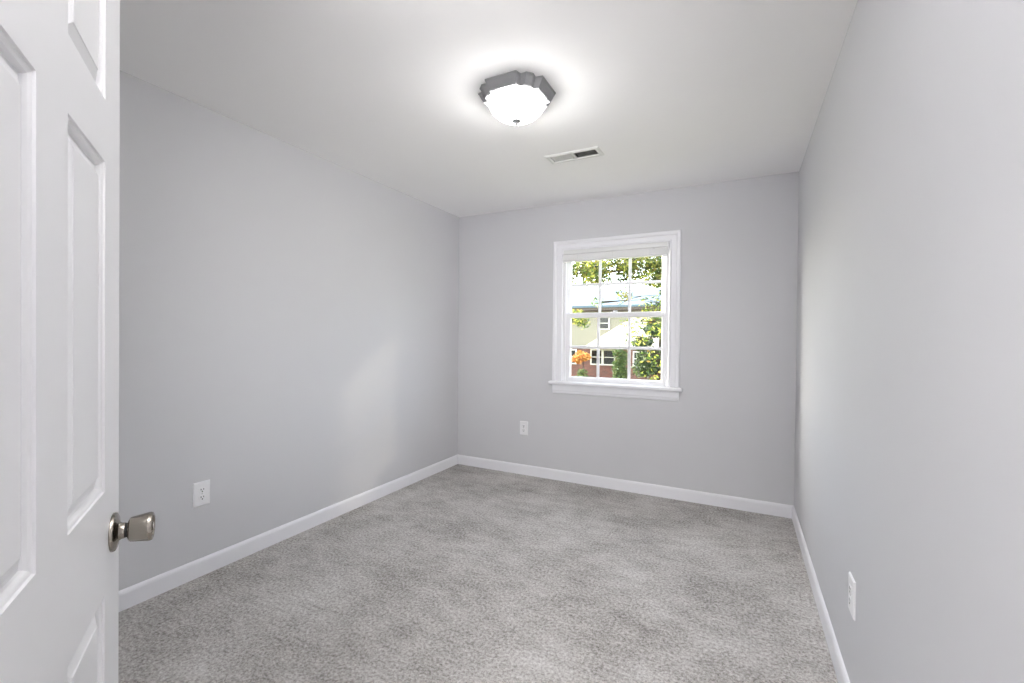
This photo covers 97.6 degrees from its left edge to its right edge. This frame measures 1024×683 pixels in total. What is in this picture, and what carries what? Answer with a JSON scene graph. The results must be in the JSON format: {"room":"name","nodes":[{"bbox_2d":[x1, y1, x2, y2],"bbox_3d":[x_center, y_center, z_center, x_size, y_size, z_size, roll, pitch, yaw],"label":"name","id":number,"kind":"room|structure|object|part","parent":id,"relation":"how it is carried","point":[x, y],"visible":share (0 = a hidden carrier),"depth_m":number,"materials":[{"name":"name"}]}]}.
{"room":"empty bedroom","nodes":[
{"label":"empty bedroom","id":0,"kind":"room"},
{"bbox_2d":[119,70,459,590],"bbox_3d":[-1.422,-0.002,2.838,0.120,2.440,3.919,1,1,27],"label":"wall","id":1,"kind":"structure","parent":0,"point":[289,314],"depth_m":2.61,"materials":[{"name":"grey paint"}]},
{"bbox_2d":[193,479,209,507],"bbox_3d":[-1.616,0.793,2.338,0.009,0.125,0.082,1,1,27],"label":"wall outlet","id":2,"kind":"object","parent":1,"relation":"attached to","point":[201,490],"visible":1,"depth_m":2.33,"materials":[{"name":"white plastic"}]},
{"bbox_2d":[199,494,205,500],"bbox_3d":[-1.614,0.812,2.337,0.002,0.028,0.034,1,1,27],"label":"receptacle","id":3,"kind":"object","parent":2,"relation":"attached to","point":[202,497],"depth_m":2.34,"materials":[{"name":"white plastic"}]},
{"bbox_2d":[199,487,205,492],"bbox_3d":[-1.613,0.773,2.336,0.002,0.028,0.034,1,1,27],"label":"receptacle","id":4,"kind":"object","parent":2,"relation":"attached to","point":[201,489],"depth_m":2.34,"materials":[{"name":"white plastic"}]},
{"bbox_2d":[119,454,457,611],"bbox_3d":[-1.376,1.173,2.813,0.013,0.091,3.689,1,1,27],"label":"baseboard","id":5,"kind":"structure","parent":1,"relation":"attached to","point":[140,592],"depth_m":2.60,"materials":[{"name":"white paint"}]},
{"bbox_2d":[118,464,837,682],"bbox_3d":[-0.098,1.319,1.329,3.883,0.150,5.409,1,1,27],"label":"floor","id":6,"kind":"structure","parent":0,"point":[459,573],"depth_m":2.14,"materials":[{"name":"grey carpet"}]},
{"bbox_2d":[120,0,857,217],"bbox_3d":[-0.074,-1.271,1.307,3.883,0.150,5.409,1,1,27],"label":"ceiling","id":7,"kind":"structure","parent":0,"point":[672,94],"depth_m":2.06,"materials":[{"name":"white paint"}]},
{"bbox_2d":[478,70,555,124],"bbox_3d":[0.023,-1.124,2.169,0.340,0.155,0.340,1,1,27],"label":"ceiling light","id":8,"kind":"object","parent":7,"relation":"attached to","point":[514,97],"visible":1,"depth_m":2.07,"materials":[{"name":"white glass"}]},
{"bbox_3d":[0.023,-1.115,2.169,0.278,0.090,0.278,1,1,27],"label":"lamp shade","id":9,"kind":"part","parent":8,"relation":"part of","materials":[{"name":"white glass"}]},
{"bbox_2d":[545,146,603,163],"bbox_3d":[0.404,-1.350,2.902,0.357,0.310,0.146,1,1,27],"label":"ceiling vent","id":10,"kind":"object","parent":7,"relation":"in","point":[595,151],"visible":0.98,"depth_m":2.91,"materials":[{"name":"metal"}]},
{"bbox_2d":[458,172,798,504],"bbox_3d":[0.762,0.011,3.855,2.843,2.440,0.120,1,1,27],"label":"wall","id":11,"kind":"structure","parent":0,"point":[730,430],"depth_m":3.53,"materials":[{"name":"grey paint"}]},
{"bbox_2d":[520,421,527,434],"bbox_3d":[0.109,0.795,4.120,0.082,0.125,0.009,1,1,27],"label":"wall outlet","id":12,"kind":"object","parent":11,"relation":"attached to","point":[523,424],"visible":1,"depth_m":4.12,"materials":[{"name":"white plastic"}]},
{"bbox_2d":[548,230,682,400],"bbox_3d":[0.856,-0.206,3.771,1.111,1.337,0.173,1,1,27],"label":"window","id":13,"kind":"structure","parent":11,"relation":"in","point":[667,389],"depth_m":3.72,"materials":[{"name":"white paint"}]},
{"bbox_3d":[0.854,0.055,3.775,0.859,0.594,0.032,1,1,27],"label":"sash","id":14,"kind":"part","parent":13,"relation":"part of","materials":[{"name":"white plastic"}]},
{"bbox_3d":[0.850,0.368,3.776,1.111,0.028,0.173,1,1,27],"label":"sill","id":15,"kind":"part","parent":13,"relation":"part of","materials":[{"name":"white paint"}]},
{"bbox_3d":[0.868,-0.220,3.796,0.888,1.160,0.116,1,1,27],"label":"frame","id":16,"kind":"part","parent":13,"relation":"part of","materials":[{"name":"white plastic"}]},
{"bbox_2d":[563,242,668,262],"bbox_3d":[0.839,-0.735,3.723,0.883,0.105,0.035,1,1,27],"label":"window blind","id":17,"kind":"object","parent":13,"relation":"attached to","point":[650,249],"visible":1,"depth_m":3.69,"materials":[{"name":"white plastic"}]},
{"bbox_3d":[0.837,-0.690,3.721,0.871,0.015,0.027,1,1,27],"label":"rail","id":18,"kind":"part","parent":17,"relation":"part of","materials":[{"name":"white plastic"}]},
{"bbox_3d":[0.876,-0.497,3.804,0.859,0.578,0.030,1,1,27],"label":"sash","id":19,"kind":"part","parent":13,"relation":"part of","materials":[{"name":"white plastic"}]},
{"bbox_2d":[458,455,793,518],"bbox_3d":[0.721,1.185,3.806,2.843,0.091,0.013,1,1,27],"label":"baseboard","id":20,"kind":"structure","parent":11,"relation":"attached to","point":[725,501],"depth_m":3.64,"materials":[{"name":"white paint"}]},
{"bbox_2d":[794,0,1023,682],"bbox_3d":[1.216,0.035,1.489,0.120,2.440,3.919,1,1,27],"label":"wall","id":21,"kind":"structure","parent":0,"point":[909,473],"depth_m":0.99,"materials":[{"name":"grey paint"}]},
{"bbox_2d":[792,506,849,682],"bbox_3d":[1.143,1.209,1.525,0.013,0.091,3.689,1,1,27],"label":"baseboard","id":22,"kind":"structure","parent":21,"relation":"attached to","point":[837,660],"depth_m":1.99,"materials":[{"name":"white paint"}]},
{"bbox_2d":[848,572,855,620],"bbox_3d":[1.144,0.856,1.513,0.009,0.125,0.082,1,1,27],"label":"wall outlet","id":23,"kind":"object","parent":21,"relation":"attached to","point":[851,582],"visible":1,"depth_m":1.50,"materials":[{"name":"white plastic"}]},
{"bbox_3d":[-0.970,0.023,0.468,2.843,2.440,0.110,1,1,27],"label":"wall","id":24,"kind":"structure","parent":0,"visible":0},
{"bbox_2d":[0,0,154,682],"bbox_3d":[-0.567,0.219,0.574,0.095,2.030,0.714,0,1,-32],"label":"door","id":25,"kind":"structure","parent":24,"relation":"in","point":[62,529],"depth_m":0.58,"materials":[{"name":"white paint"}]},
{"bbox_3d":[-0.702,0.352,0.849,0.037,0.052,0.052,0,1,-32],"label":"knob","id":26,"kind":"part","parent":25,"relation":"part of","materials":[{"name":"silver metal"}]},
{"label":"outside","id":27,"kind":"structure","parent":0,"visible":0},
{"bbox_3d":[19.292,3.982,59.797,160.000,0.500,115.981,1,1,27],"label":"ground","id":28,"kind":"structure","parent":27,"visible":0},
{"bbox_2d":[571,350,590,367],"bbox_3d":[5.172,2.223,33.340,1.576,3.212,1.667,1,1,27],"label":"autumn tree","id":29,"kind":"object","parent":28,"relation":"on","point":[579,357],"visible":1,"depth_m":32.99,"materials":[{"name":"orange plant"}]},
{"bbox_2d":[572,309,590,329],"bbox_3d":[1.527,1.550,10.934,0.947,4.859,0.629,0,1,-22],"label":"sapling","id":30,"kind":"object","parent":28,"relation":"on","point":[581,321],"visible":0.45,"depth_m":10.94,"materials":[{"name":"green plant"}]},
{"bbox_2d":[576,368,588,376],"bbox_3d":[4.875,2.865,32.277,1.757,1.942,1.020,1,1,43],"label":"shrub","id":31,"kind":"object","parent":28,"relation":"on","point":[579,373],"visible":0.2,"depth_m":32.02,"materials":[{"name":"green plant"}]},
{"bbox_2d":[571,289,661,379],"bbox_3d":[9.098,-0.252,37.551,21.000,8.150,9.950,1,1,27],"label":"house","id":32,"kind":"structure","parent":28,"relation":"on","point":[612,332],"depth_m":34.55,"materials":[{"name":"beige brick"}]},
{"bbox_3d":[7.006,1.209,34.598,1.760,1.040,0.018,1,1,27],"label":"pane","id":33,"kind":"part","parent":32,"relation":"part of","materials":[{"name":"clear glass"}]},
{"bbox_3d":[7.093,-1.411,34.566,0.720,0.840,0.018,1,1,27],"label":"pane","id":34,"kind":"part","parent":32,"relation":"part of","materials":[{"name":"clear glass"}]},
{"bbox_3d":[9.313,-2.548,37.910,20.800,0.460,8.900,1,1,27],"label":"eave trim","id":35,"kind":"part","parent":32,"relation":"part of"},
{"bbox_2d":[572,256,661,380],"bbox_3d":[2.819,0.502,8.739,4.771,7.026,2.074,1,1,27],"label":"broadleaf tree","id":36,"kind":"object","parent":28,"relation":"on","point":[652,266],"visible":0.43,"depth_m":8.77,"materials":[{"name":"green plant"}]},
{"bbox_2d":[611,345,627,378],"bbox_3d":[7.115,2.046,29.178,1.347,3.669,1.226,1,1,27],"label":"columnar shrub","id":37,"kind":"object","parent":28,"relation":"on","point":[620,372],"visible":0.61,"depth_m":29.01,"materials":[{"name":"green plant"}]},
{"bbox_2d":[631,317,661,380],"bbox_3d":[5.660,1.472,17.376,2.525,4.995,2.415,1,1,27],"label":"evergreen tree","id":38,"kind":"object","parent":28,"relation":"on","point":[645,366],"visible":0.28,"depth_m":17.23,"materials":[{"name":"green plant"}]}
]}

